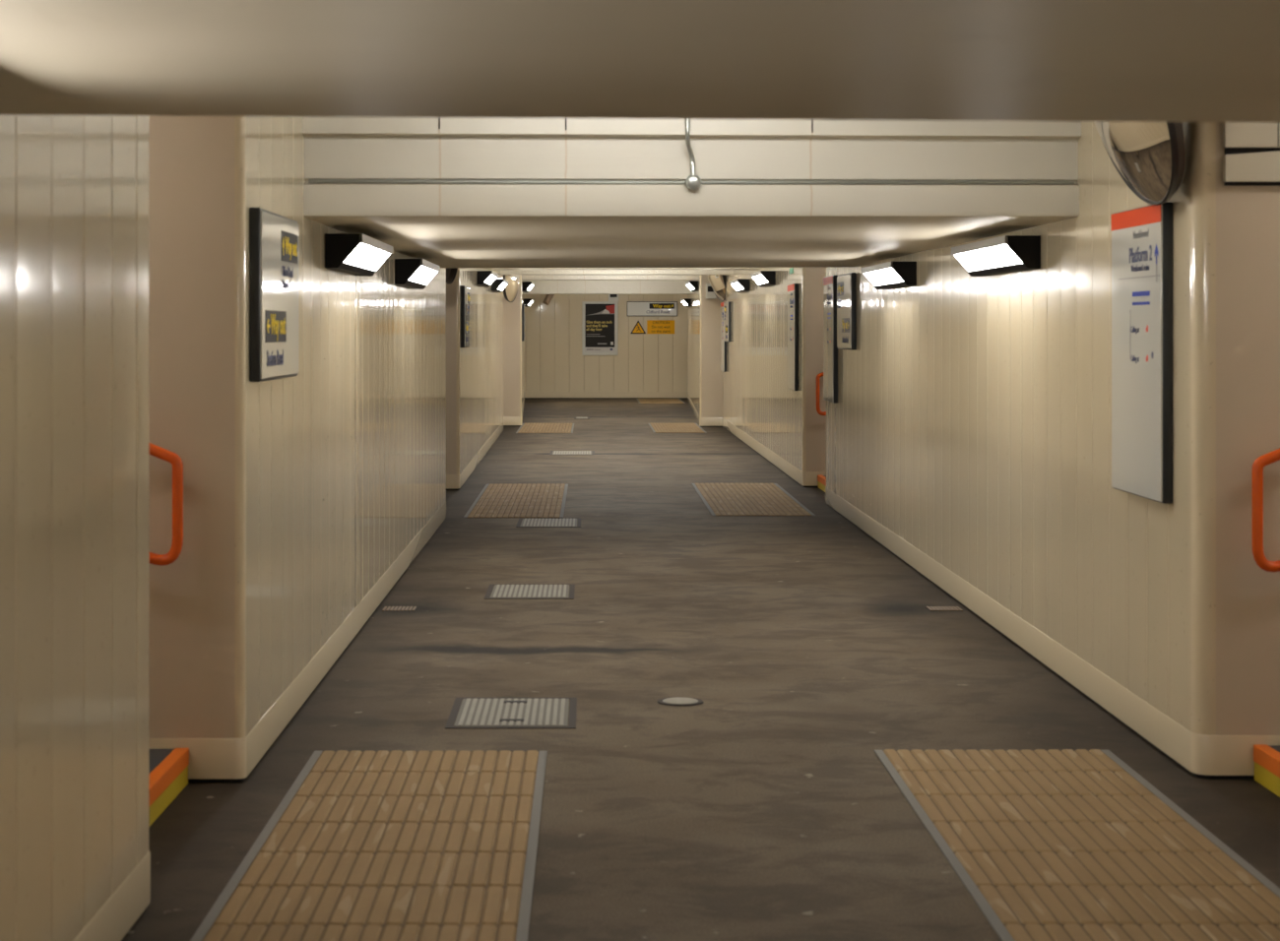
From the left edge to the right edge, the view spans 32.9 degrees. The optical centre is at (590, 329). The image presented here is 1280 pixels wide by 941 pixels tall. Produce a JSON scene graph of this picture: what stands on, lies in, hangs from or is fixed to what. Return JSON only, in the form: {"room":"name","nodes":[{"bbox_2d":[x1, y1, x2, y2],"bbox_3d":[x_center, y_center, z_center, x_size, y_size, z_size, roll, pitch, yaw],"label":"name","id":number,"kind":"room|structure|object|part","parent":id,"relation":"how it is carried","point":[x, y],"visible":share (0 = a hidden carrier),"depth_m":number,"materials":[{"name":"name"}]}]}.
{"room":"railway station","nodes":[
{"label":"railway station","id":0,"kind":"room"},
{"bbox_2d":[0,114,149,940],"bbox_3d":[-2.410,0.175,1.510,2.380,2.850,9.020,0,0,0],"label":"wall","id":1,"kind":"structure","parent":0,"point":[75,189],"depth_m":5.09,"materials":[{"name":"beige paint"}]},
{"bbox_2d":[73,850,150,940],"bbox_3d":[-2.409,1.513,1.512,2.382,0.142,9.024,0,0,0],"label":"baseboard","id":2,"kind":"structure","parent":1,"relation":"attached to","point":[121,911],"depth_m":5.64,"materials":[{"name":"beige paint"}]},
{"bbox_2d":[149,115,446,782],"bbox_3d":[-2.410,0.175,12.970,2.379,2.850,10.660,0,0,0],"label":"wall","id":3,"kind":"structure","parent":0,"point":[301,491],"depth_m":7.92,"materials":[{"name":"beige paint"}]},
{"bbox_2d":[149,443,183,566],"bbox_3d":[-2.286,0.282,7.590,1.727,1.084,0.100,0,0,0],"label":"handrail","id":4,"kind":"object","parent":3,"relation":"attached to","point":[156,451],"visible":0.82,"depth_m":7.54,"materials":[{"name":"orange metal"}]},
{"bbox_2d":[249,207,299,382],"bbox_3d":[-1.197,-0.126,8.240,0.047,0.625,1.000,0,0,0],"label":"sign","id":5,"kind":"object","parent":3,"relation":"attached to","point":[274,238],"visible":1,"depth_m":8.02,"materials":[{"name":"grey"}]},
{"bbox_3d":[-1.176,-0.012,8.095,0.002,0.118,0.530,0,0,0],"label":"direction panel","id":6,"kind":"part","parent":5,"relation":"part of","materials":[{"name":"black plastic"}]},
{"bbox_3d":[-1.176,-0.321,8.455,0.002,0.115,0.450,0,0,0],"label":"direction panel","id":7,"kind":"part","parent":5,"relation":"part of","materials":[{"name":"black plastic"}]},
{"bbox_2d":[149,501,446,778],"bbox_3d":[-2.409,1.513,12.970,2.382,0.142,10.667,0,0,0],"label":"baseboard","id":8,"kind":"structure","parent":3,"relation":"attached to","point":[209,758],"depth_m":8.71,"materials":[{"name":"beige"}]},
{"bbox_2d":[324,233,392,276],"bbox_3d":[-1.135,-0.364,10.725,0.172,0.160,1.550,0,0,0],"label":"wall lamp","id":9,"kind":"object","parent":3,"relation":"attached to","point":[357,254],"visible":1,"depth_m":10.16,"materials":[{"name":"black metal"}]},
{"bbox_2d":[343,243,389,270],"bbox_3d":[-1.105,-0.357,10.725,0.084,0.095,1.510,0,0,0],"label":"diffuser","id":10,"kind":"object","parent":9,"relation":"attached to","point":[356,256],"depth_m":10.56,"materials":[{"name":"white plastic"}]},
{"bbox_2d":[394,258,440,288],"bbox_3d":[-1.135,-0.364,14.275,0.172,0.160,1.550,0,0,0],"label":"wall lamp","id":11,"kind":"object","parent":3,"relation":"attached to","point":[409,273],"visible":1,"depth_m":13.59,"materials":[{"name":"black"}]},
{"bbox_2d":[408,265,437,284],"bbox_3d":[-1.105,-0.357,14.275,0.084,0.095,1.510,0,0,0],"label":"diffuser","id":12,"kind":"object","parent":11,"relation":"attached to","point":[417,275],"depth_m":14.10,"materials":[{"name":"white plastic"}]},
{"bbox_2d":[446,267,503,490],"bbox_3d":[-2.453,0.175,27.900,2.294,2.850,12.600,0,0,0],"label":"wall","id":13,"kind":"structure","parent":0,"point":[475,372],"depth_m":24.13,"materials":[{"name":"beige paint"}]},
{"bbox_2d":[446,267,457,283],"bbox_3d":[-1.392,-0.855,21.202,0.255,0.814,0.834,0,0,-14],"label":"convex mirror","id":14,"kind":"object","parent":13,"relation":"attached to","point":[451,273],"visible":0.09,"depth_m":20.99,"materials":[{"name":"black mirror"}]},
{"bbox_2d":[460,285,469,347],"bbox_3d":[-1.286,-0.133,22.280,0.048,0.625,1.000,0,0,0],"label":"sign","id":15,"kind":"object","parent":13,"relation":"attached to","point":[465,290],"visible":1,"depth_m":21.79,"materials":[{"name":"grey metal"}]},
{"bbox_3d":[-1.269,-0.133,22.280,0.008,0.601,0.976,0,0,0],"label":"panel","id":16,"kind":"part","parent":15,"relation":"part of","materials":[{"name":"white"}]},
{"bbox_2d":[446,421,503,488],"bbox_3d":[-2.451,1.513,27.900,2.297,0.142,12.607,0,0,0],"label":"baseboard","id":17,"kind":"structure","parent":13,"relation":"attached to","point":[452,480],"depth_m":24.06,"materials":[{"name":"beige"}]},
{"bbox_2d":[477,270,497,287],"bbox_3d":[-1.241,-0.610,26.075,0.172,0.160,1.550,0,0,0],"label":"wall lamp","id":18,"kind":"object","parent":13,"relation":"attached to","point":[485,279],"visible":1,"depth_m":25.30,"materials":[{"name":"white"}]},
{"bbox_2d":[484,274,496,284],"bbox_3d":[-1.211,-0.604,26.075,0.084,0.095,1.510,0,0,0],"label":"diffuser","id":19,"kind":"object","parent":18,"relation":"attached to","point":[488,279],"depth_m":25.86,"materials":[{"name":"white plastic"}]},
{"bbox_2d":[491,278,508,292],"bbox_3d":[-1.266,-0.610,30.175,0.172,0.160,1.550,0,0,0],"label":"wall lamp","id":20,"kind":"object","parent":13,"relation":"attached to","point":[497,286],"visible":0.96,"depth_m":29.40,"materials":[{"name":"white"}]},
{"bbox_2d":[497,282,507,290],"bbox_3d":[-1.236,-0.604,30.175,0.084,0.095,1.510,0,0,0],"label":"diffuser","id":21,"kind":"object","parent":20,"relation":"attached to","point":[500,286],"depth_m":29.95,"materials":[{"name":"white plastic"}]},
{"bbox_2d":[503,274,524,426],"bbox_3d":[-2.370,0.175,43.125,2.459,2.850,14.450,0,0,0],"label":"wall","id":22,"kind":"structure","parent":0,"point":[513,346],"depth_m":35.90,"materials":[{"name":"beige paint"}]},
{"bbox_2d":[503,274,519,302],"bbox_3d":[-1.331,-0.855,35.556,0.264,0.814,0.812,0,0,9],"label":"convex mirror","id":23,"kind":"object","parent":22,"relation":"attached to","point":[510,290],"visible":0.54,"depth_m":35.38,"materials":[{"name":"white mirror"}]},
{"bbox_2d":[503,395,524,425],"bbox_3d":[-2.369,1.513,43.123,2.462,0.142,14.454,0,0,0],"label":"baseboard","id":24,"kind":"structure","parent":22,"relation":"attached to","point":[507,420],"depth_m":35.89,"materials":[{"name":"beige paint"}]},
{"bbox_2d":[521,303,524,341],"bbox_3d":[-1.135,-0.122,36.560,0.048,0.625,1.000,0,0,-2],"label":"sign","id":25,"kind":"object","parent":22,"relation":"attached to","point":[523,304],"visible":1,"depth_m":36.06,"materials":[{"name":"grey metal"}]},
{"bbox_2d":[522,281,534,292],"bbox_3d":[-1.106,-0.755,38.375,0.172,0.160,1.550,0,0,0],"label":"wall lamp","id":26,"kind":"object","parent":22,"relation":"attached to","point":[527,286],"visible":0.93,"depth_m":37.60,"materials":[{"name":"white"}]},
{"bbox_2d":[523,298,533,307],"bbox_3d":[-1.314,-0.575,46.175,0.172,0.160,1.550,0,0,0],"label":"wall lamp","id":27,"kind":"object","parent":22,"relation":"attached to","point":[527,301],"visible":0.96,"depth_m":45.41,"materials":[{"name":"white"}]},
{"bbox_2d":[524,294,687,398],"bbox_3d":[0.500,0.175,50.474,8.200,2.850,0.251,0,0,0],"label":"wall","id":28,"kind":"structure","parent":0,"point":[554,361],"depth_m":50.34,"materials":[{"name":"beige paint"}]},
{"bbox_2d":[542,294,554,305],"bbox_3d":[-0.970,-0.725,49.937,0.254,0.314,0.811,0,0,0],"label":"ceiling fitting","id":29,"kind":"object","parent":28,"relation":"attached to","point":[547,298],"visible":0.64,"depth_m":49.59,"materials":[{"name":"brown metal"}]},
{"bbox_2d":[581,301,617,355],"bbox_3d":[0.215,-0.033,50.315,0.824,1.247,0.050,0,0,0],"label":"poster frame","id":30,"kind":"object","parent":28,"relation":"attached to","point":[599,318],"visible":1,"depth_m":50.31,"materials":[{"name":"grey paper"}]},
{"bbox_3d":[0.214,-0.098,50.309,0.677,1.007,0.005,0,0,0],"label":"printed panel","id":31,"kind":"part","parent":30,"relation":"part of","materials":[{"name":"black paper"}]},
{"bbox_2d":[524,391,686,397],"bbox_3d":[0.350,1.514,50.349,3.760,0.139,0.022,0,0,0],"label":"baseboard","id":32,"kind":"structure","parent":28,"relation":"attached to","point":[527,394],"depth_m":50.33,"materials":[{"name":"beige"}]},
{"bbox_2d":[608,294,618,302],"bbox_3d":[0.526,-0.767,50.285,0.235,0.235,0.110,0,0,0],"label":"electrical box","id":33,"kind":"object","parent":28,"relation":"attached to","point":[611,297],"visible":0.7,"depth_m":50.25,"materials":[{"name":"grey plastic"}]},
{"bbox_2d":[631,320,645,333],"bbox_3d":[1.103,-0.061,50.344,0.370,0.318,0.010,0,0,0],"label":"warning triangle","id":34,"kind":"object","parent":28,"relation":"attached to","point":[637,329],"visible":1,"depth_m":50.34,"materials":[{"name":"yellow plastic"}]},
{"bbox_3d":[1.103,-0.049,50.343,0.284,0.244,0.005,0,0,0],"label":"panel","id":35,"kind":"part","parent":34,"relation":"part of","materials":[{"name":"orange"}]},
{"bbox_2d":[627,301,677,316],"bbox_3d":[1.425,-0.486,50.308,1.176,0.346,0.064,0,0,0],"label":"sign","id":36,"kind":"object","parent":28,"relation":"attached to","point":[634,308],"visible":1,"depth_m":50.28,"materials":[{"name":"grey metal"}]},
{"bbox_3d":[1.650,-0.551,50.279,0.577,0.125,0.003,0,0,0],"label":"direction panel","id":37,"kind":"part","parent":36,"relation":"part of","materials":[{"name":"black plastic"}]},
{"bbox_2d":[646,320,674,333],"bbox_3d":[1.629,-0.062,50.335,0.641,0.320,0.009,0,0,0],"label":"caution sign","id":38,"kind":"object","parent":28,"relation":"attached to","point":[653,326],"visible":1,"depth_m":50.33,"materials":[{"name":"orange"}]},
{"bbox_2d":[121,398,1279,940],"bbox_3d":[0.500,1.650,23.700,8.500,0.100,53.800,0,0,0],"label":"floor","id":39,"kind":"structure","parent":0,"point":[766,808],"depth_m":9.13,"materials":[{"name":"concrete"}]},
{"bbox_2d":[149,748,189,826],"bbox_3d":[-2.445,1.161,6.830,2.060,0.877,1.608,0,0,0],"label":"staircase","id":40,"kind":"structure","parent":39,"relation":"on","point":[168,768],"depth_m":7.33,"materials":[{"name":"orange"}]},
{"bbox_2d":[190,750,547,940],"bbox_3d":[-0.605,1.595,6.200,0.880,0.010,4.000,0,0,0],"label":"tactile paving","id":41,"kind":"object","parent":39,"relation":"on","point":[369,845],"visible":1,"depth_m":6.57,"materials":[{"name":"brown"}]},
{"bbox_2d":[381,606,417,611],"bbox_3d":[-1.095,1.597,12.400,0.190,0.006,0.180,0,0,0],"label":"drain grating","id":42,"kind":"object","parent":39,"relation":"on","point":[386,608],"visible":1,"depth_m":12.37,"materials":[{"name":"black metal"}]},
{"bbox_2d":[445,698,576,728],"bbox_3d":[-0.323,1.596,9.045,0.525,0.007,0.720,0,0,0],"label":"access cover","id":43,"kind":"object","parent":39,"relation":"on","point":[474,713],"visible":1,"depth_m":9.00,"materials":[{"name":"black metal"}]},
{"bbox_2d":[463,483,568,517],"bbox_3d":[-0.657,1.595,20.400,0.845,0.010,4.000,0,0,0],"label":"tactile paving","id":44,"kind":"object","parent":39,"relation":"on","point":[495,500],"visible":1,"depth_m":20.06,"materials":[{"name":"brown"}]},
{"bbox_2d":[483,584,575,599],"bbox_3d":[-0.367,1.597,13.225,0.535,0.006,0.720,0,0,0],"label":"access cover","id":45,"kind":"object","parent":39,"relation":"on","point":[499,592],"visible":1,"depth_m":13.16,"materials":[{"name":"black metal"}]},
{"bbox_2d":[515,423,574,433],"bbox_3d":[-0.720,1.595,35.250,0.880,0.010,3.500,0,0,0],"label":"tactile paving","id":46,"kind":"object","parent":39,"relation":"on","point":[525,427],"visible":1,"depth_m":34.91,"materials":[{"name":"brown"}]},
{"bbox_2d":[515,518,580,527],"bbox_3d":[-0.343,1.597,17.930,0.525,0.006,0.810,0,0,0],"label":"access cover","id":47,"kind":"object","parent":39,"relation":"on","point":[526,523],"visible":1,"depth_m":17.84,"materials":[{"name":"black metal"}]},
{"bbox_2d":[549,450,594,454],"bbox_3d":[-0.240,1.597,28.100,0.580,0.006,0.870,0,0,0],"label":"access cover","id":48,"kind":"object","parent":39,"relation":"on","point":[551,452],"visible":1,"depth_m":28.08,"materials":[{"name":"black metal"}]},
{"bbox_2d":[574,416,589,419],"bbox_3d":[-0.160,1.597,39.300,0.280,0.006,0.870,0,0,0],"label":"access cover","id":49,"kind":"object","parent":39,"relation":"on","point":[575,417],"visible":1,"depth_m":39.23,"materials":[{"name":"grey metal"}]},
{"bbox_2d":[636,398,685,403],"bbox_3d":[1.550,1.595,48.600,1.000,0.010,3.400,0,0,0],"label":"tactile paving","id":50,"kind":"object","parent":39,"relation":"on","point":[640,401],"visible":1,"depth_m":48.26,"materials":[{"name":"brown"}]},
{"bbox_2d":[647,423,706,433],"bbox_3d":[1.390,1.595,35.300,0.820,0.010,3.400,0,0,0],"label":"tactile paving","id":51,"kind":"object","parent":39,"relation":"on","point":[656,427],"visible":1,"depth_m":34.94,"materials":[{"name":"brown"}]},
{"bbox_2d":[656,697,703,706],"bbox_3d":[0.385,1.595,9.300,0.200,0.010,0.200,0,0,0],"label":"round cover","id":52,"kind":"object","parent":39,"relation":"on","point":[673,701],"visible":1,"depth_m":9.27,"materials":[{"name":"grey metal"}]},
{"bbox_3d":[0.385,1.593,9.300,0.156,0.004,0.156,0,0,0],"label":"lid","id":53,"kind":"part","parent":52,"relation":"part of","materials":[{"name":"grey metal"}]},
{"bbox_2d":[691,483,815,515],"bbox_3d":[1.488,1.595,20.550,0.885,0.010,3.900,0,0,0],"label":"tactile paving","id":54,"kind":"object","parent":39,"relation":"on","point":[721,499],"visible":1,"depth_m":20.20,"materials":[{"name":"brown"}]},
{"bbox_2d":[817,474,826,492],"bbox_3d":[3.330,1.161,20.950,2.060,0.877,2.088,0,0,0],"label":"staircase","id":55,"kind":"structure","parent":39,"relation":"on","point":[821,480],"depth_m":21.67,"materials":[{"name":"orange"}]},
{"bbox_2d":[925,606,963,611],"bbox_3d":[2.025,1.597,12.400,0.190,0.006,0.180,0,0,0],"label":"drain grating","id":56,"kind":"object","parent":39,"relation":"on","point":[930,608],"visible":1,"depth_m":12.37,"materials":[{"name":"grey metal"}]},
{"bbox_2d":[874,749,1279,940],"bbox_3d":[1.520,1.595,6.210,0.890,0.010,4.020,0,0,0],"label":"tactile paving","id":57,"kind":"object","parent":39,"relation":"on","point":[1052,845],"visible":1,"depth_m":6.62,"materials":[{"name":"brown"}]},
{"bbox_2d":[1253,744,1279,797],"bbox_3d":[3.382,1.161,6.850,2.060,0.877,1.688,0,0,0],"label":"staircase","id":58,"kind":"structure","parent":39,"relation":"on","point":[1266,758],"depth_m":7.55,"materials":[{"name":"orange"}]},
{"bbox_2d":[687,274,723,427],"bbox_3d":[3.198,0.175,43.025,2.804,2.850,14.650,0,0,0],"label":"wall","id":59,"kind":"structure","parent":0,"point":[704,372],"depth_m":35.70,"materials":[{"name":"beige paint"}]},
{"bbox_2d":[680,298,691,307],"bbox_3d":[2.014,-0.570,45.775,0.172,0.160,1.550,0,0,0],"label":"wall lamp","id":60,"kind":"object","parent":59,"relation":"attached to","point":[686,302],"visible":0.91,"depth_m":45.00,"materials":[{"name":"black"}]},
{"bbox_2d":[685,280,698,291],"bbox_3d":[1.779,-0.760,37.975,0.172,0.160,1.550,0,0,0],"label":"wall lamp","id":61,"kind":"object","parent":59,"relation":"attached to","point":[692,286],"visible":0.91,"depth_m":37.20,"materials":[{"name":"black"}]},
{"bbox_2d":[687,392,722,426],"bbox_3d":[3.196,1.513,43.023,2.807,0.142,14.654,0,0,0],"label":"baseboard","id":62,"kind":"structure","parent":59,"relation":"attached to","point":[702,421],"depth_m":35.70,"materials":[{"name":"beige"}]},
{"bbox_2d":[705,283,716,298],"bbox_3d":[1.979,-0.636,35.635,0.170,0.250,0.110,0,0,0],"label":"electrical box","id":63,"kind":"object","parent":59,"relation":"attached to","point":[710,293],"visible":0.81,"depth_m":35.60,"materials":[{"name":"grey plastic"}]},
{"bbox_2d":[707,274,725,301],"bbox_3d":[2.038,-0.856,35.203,0.304,0.786,1.012,0,0,-7],"label":"convex mirror","id":64,"kind":"object","parent":59,"relation":"attached to","point":[717,282],"visible":0.62,"depth_m":34.92,"materials":[{"name":"white mirror"}]},
{"bbox_2d":[722,267,826,487],"bbox_3d":[3.376,0.175,28.830,2.448,2.850,13.660,0,0,0],"label":"wall","id":65,"kind":"structure","parent":0,"point":[757,400],"depth_m":25.16,"materials":[{"name":"beige paint"}]},
{"bbox_2d":[720,302,726,372],"bbox_3d":[2.145,0.113,34.917,0.047,1.115,0.765,0,0,0],"label":"platform sign","id":66,"kind":"object","parent":65,"relation":"attached to","point":[723,343],"visible":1,"depth_m":34.73,"materials":[{"name":"grey"}]},
{"bbox_3d":[2.127,0.113,34.917,0.008,1.103,0.753,0,0,0],"label":"panel","id":67,"kind":"part","parent":66,"relation":"part of","materials":[{"name":"white"}]},
{"bbox_3d":[2.148,0.113,34.917,0.039,1.115,0.765,0,0,0],"label":"frame","id":68,"kind":"part","parent":66,"relation":"part of","materials":[{"name":"grey metal"}]},
{"bbox_2d":[724,301,730,341],"bbox_3d":[2.143,-0.122,33.950,0.047,0.625,1.000,0,0,0],"label":"sign","id":69,"kind":"object","parent":65,"relation":"attached to","point":[727,304],"visible":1,"depth_m":33.46,"materials":[{"name":"grey metal"}]},
{"bbox_3d":[2.126,-0.122,33.950,0.008,0.601,0.976,0,0,0],"label":"panel","id":70,"kind":"part","parent":69,"relation":"part of","materials":[{"name":"white"}]},
{"bbox_2d":[729,278,750,292],"bbox_3d":[2.075,-0.610,30.175,0.172,0.160,1.550,0,0,0],"label":"wall lamp","id":71,"kind":"object","parent":65,"relation":"attached to","point":[740,286],"visible":1,"depth_m":29.47,"materials":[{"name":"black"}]},
{"bbox_2d":[731,282,743,290],"bbox_3d":[2.045,-0.604,30.175,0.084,0.095,1.510,0,0,0],"label":"diffuser","id":72,"kind":"object","parent":71,"relation":"attached to","point":[736,286],"depth_m":30.01,"materials":[{"name":"white plastic"}]},
{"bbox_2d":[751,270,774,287],"bbox_3d":[2.070,-0.610,26.075,0.172,0.160,1.550,0,0,0],"label":"wall lamp","id":73,"kind":"object","parent":65,"relation":"attached to","point":[763,279],"visible":1,"depth_m":25.45,"materials":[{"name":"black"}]},
{"bbox_2d":[752,274,767,284],"bbox_3d":[2.040,-0.604,26.075,0.084,0.095,1.510,0,0,0],"label":"diffuser","id":74,"kind":"object","parent":73,"relation":"attached to","point":[758,279],"depth_m":25.93,"materials":[{"name":"white plastic"}]},
{"bbox_2d":[722,417,826,485],"bbox_3d":[3.374,1.513,28.828,2.451,0.142,13.664,0,0,0],"label":"baseboard","id":75,"kind":"structure","parent":65,"relation":"attached to","point":[802,478],"depth_m":25.12,"materials":[{"name":"beige paint"}]},
{"bbox_2d":[787,283,798,390],"bbox_3d":[2.130,0.077,22.817,0.047,1.115,0.765,0,0,0],"label":"platform sign","id":76,"kind":"object","parent":65,"relation":"attached to","point":[793,289],"visible":1,"depth_m":22.57,"materials":[{"name":"grey"}]},
{"bbox_3d":[2.112,0.077,22.817,0.008,1.103,0.753,0,0,0],"label":"panel","id":77,"kind":"part","parent":76,"relation":"part of","materials":[{"name":"white"}]},
{"bbox_2d":[816,372,826,415],"bbox_3d":[3.141,0.312,21.950,1.727,1.114,0.100,0,0,0],"label":"handrail","id":78,"kind":"object","parent":65,"relation":"attached to","point":[819,375],"visible":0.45,"depth_m":21.90,"materials":[{"name":"orange metal"}]},
{"bbox_2d":[826,121,1279,778],"bbox_3d":[3.375,0.175,13.800,2.449,2.850,12.200,0,0,0],"label":"wall","id":79,"kind":"structure","parent":0,"point":[971,419],"depth_m":9.37,"materials":[{"name":"beige paint"}]},
{"bbox_2d":[823,275,837,403],"bbox_3d":[2.129,0.083,19.238,0.047,1.115,0.765,0,0,0],"label":"platform sign","id":80,"kind":"object","parent":79,"relation":"attached to","point":[830,350],"visible":1,"depth_m":19.03,"materials":[{"name":"grey"}]},
{"bbox_3d":[2.111,0.083,19.238,0.008,1.103,0.753,0,0,0],"label":"panel","id":81,"kind":"part","parent":80,"relation":"part of","materials":[{"name":"white"}]},
{"bbox_2d":[836,272,856,349],"bbox_3d":[2.128,-0.149,18.050,0.047,0.625,1.000,0,0,0],"label":"sign","id":82,"kind":"object","parent":79,"relation":"attached to","point":[846,284],"visible":1,"depth_m":17.79,"materials":[{"name":"grey"}]},
{"bbox_3d":[2.107,-0.344,18.265,0.002,0.115,0.450,0,0,0],"label":"direction panel","id":83,"kind":"part","parent":82,"relation":"part of","materials":[{"name":"black plastic"}]},
{"bbox_3d":[2.107,-0.036,17.905,0.002,0.118,0.530,0,0,0],"label":"direction panel","id":84,"kind":"part","parent":82,"relation":"part of","materials":[{"name":"black plastic"}]},
{"bbox_2d":[861,260,916,289],"bbox_3d":[2.066,-0.373,15.075,0.172,0.160,1.550,0,0,0],"label":"wall lamp","id":85,"kind":"object","parent":79,"relation":"attached to","point":[889,275],"visible":1,"depth_m":14.62,"materials":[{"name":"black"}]},
{"bbox_2d":[864,267,903,285],"bbox_3d":[2.036,-0.366,15.075,0.084,0.095,1.510,0,0,0],"label":"diffuser","id":86,"kind":"object","parent":85,"relation":"attached to","point":[875,276],"depth_m":14.93,"materials":[{"name":"white plastic"}]},
{"bbox_2d":[951,235,1040,276],"bbox_3d":[2.066,-0.373,11.135,0.172,0.160,1.550,0,0,0],"label":"wall lamp","id":87,"kind":"object","parent":79,"relation":"attached to","point":[1004,254],"visible":1,"depth_m":10.74,"materials":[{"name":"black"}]},
{"bbox_2d":[954,244,1022,271],"bbox_3d":[2.036,-0.366,11.135,0.084,0.095,1.510,0,0,0],"label":"diffuser","id":88,"kind":"object","parent":87,"relation":"attached to","point":[972,257],"depth_m":11.02,"materials":[{"name":"white plastic"}]},
{"bbox_2d":[825,487,1279,775],"bbox_3d":[3.374,1.513,13.800,2.452,0.142,12.207,0,0,0],"label":"baseboard","id":89,"kind":"structure","parent":79,"relation":"attached to","point":[1200,754],"depth_m":9.29,"materials":[{"name":"beige paint"}]},
{"bbox_2d":[1094,121,1185,205],"bbox_3d":[2.006,-0.827,7.930,0.348,0.742,0.773,0,0,0],"label":"convex mirror","id":90,"kind":"object","parent":79,"relation":"attached to","point":[1149,158],"visible":0.41,"depth_m":7.78,"materials":[{"name":"white mirror"}]},
{"bbox_2d":[1111,201,1172,504],"bbox_3d":[2.129,0.086,8.383,0.047,1.115,0.765,0,0,0],"label":"platform sign","id":91,"kind":"object","parent":79,"relation":"attached to","point":[1141,237],"visible":0.98,"depth_m":8.29,"materials":[{"name":"grey"}]},
{"bbox_2d":[1222,122,1279,186],"bbox_3d":[2.821,-0.686,7.675,1.158,0.348,0.049,0,0,0],"label":"sign","id":92,"kind":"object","parent":79,"relation":"attached to","point":[1251,158],"depth_m":7.66,"materials":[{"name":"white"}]},
{"bbox_2d":[1251,448,1279,572],"bbox_3d":[3.189,0.304,7.650,1.727,1.099,0.100,0,0,0],"label":"handrail","id":93,"kind":"object","parent":79,"relation":"attached to","point":[1257,467],"visible":1,"depth_m":7.61,"materials":[{"name":"orange metal"}]},
{"bbox_3d":[0.500,-1.325,23.700,8.500,0.150,53.800,0,0,0],"label":"ceiling","id":94,"kind":"structure","parent":0,"visible":0},
{"bbox_2d":[523,280,693,294],"bbox_3d":[0.500,-0.975,42.200,8.200,0.550,0.600,0,0,0],"label":"ceiling beam","id":95,"kind":"structure","parent":94,"relation":"attached to","point":[541,287],"depth_m":42.00,"materials":[{"name":"paint"}]},
{"bbox_2d":[521,274,699,280],"bbox_3d":[0.500,-1.048,36.795,8.200,0.405,0.410,0,0,0],"label":"ceiling beam","id":96,"kind":"structure","parent":94,"relation":"attached to","point":[524,277],"depth_m":36.60,"materials":[{"name":"paint"}]},
{"bbox_2d":[500,269,733,274],"bbox_3d":[0.500,-1.045,33.070,8.200,0.410,0.360,0,0,0],"label":"ceiling beam","id":97,"kind":"structure","parent":94,"relation":"attached to","point":[502,272],"depth_m":32.90,"materials":[{"name":"paint"}]},
{"bbox_2d":[491,267,749,269],"bbox_3d":[0.500,-1.038,29.770,8.200,0.425,0.360,0,0,0],"label":"ceiling beam","id":98,"kind":"structure","parent":94,"relation":"attached to","point":[491,268],"depth_m":29.60,"materials":[{"name":"paint"}]},
{"bbox_2d":[0,0,1279,122],"bbox_3d":[0.466,-0.831,0.650,3.373,0.854,7.300,0,0,0],"label":"ceiling","id":99,"kind":"structure","parent":94,"relation":"attached to","point":[980,60],"depth_m":3.32,"materials":[{"name":"white paint"}]},
{"bbox_2d":[302,116,1081,268],"bbox_3d":[0.466,-0.870,13.469,3.393,0.780,8.608,0,0,0],"label":"ceiling beam","id":100,"kind":"structure","parent":94,"relation":"attached to","point":[444,225],"depth_m":9.44,"materials":[{"name":"paint"}]},
{"bbox_2d":[308,119,1074,190],"bbox_3d":[0.469,-0.926,9.355,3.351,0.646,0.079,0,0,-6],"label":"conduit","id":101,"kind":"object","parent":100,"relation":"attached to","point":[692,182],"visible":0.98,"depth_m":9.35,"materials":[{"name":"grey metal"}]},
{"bbox_3d":[0.442,-0.637,9.324,0.062,0.062,0.022,0,0,0],"label":"lid","id":102,"kind":"part","parent":101,"relation":"part of","materials":[{"name":"grey metal"}]}
]}

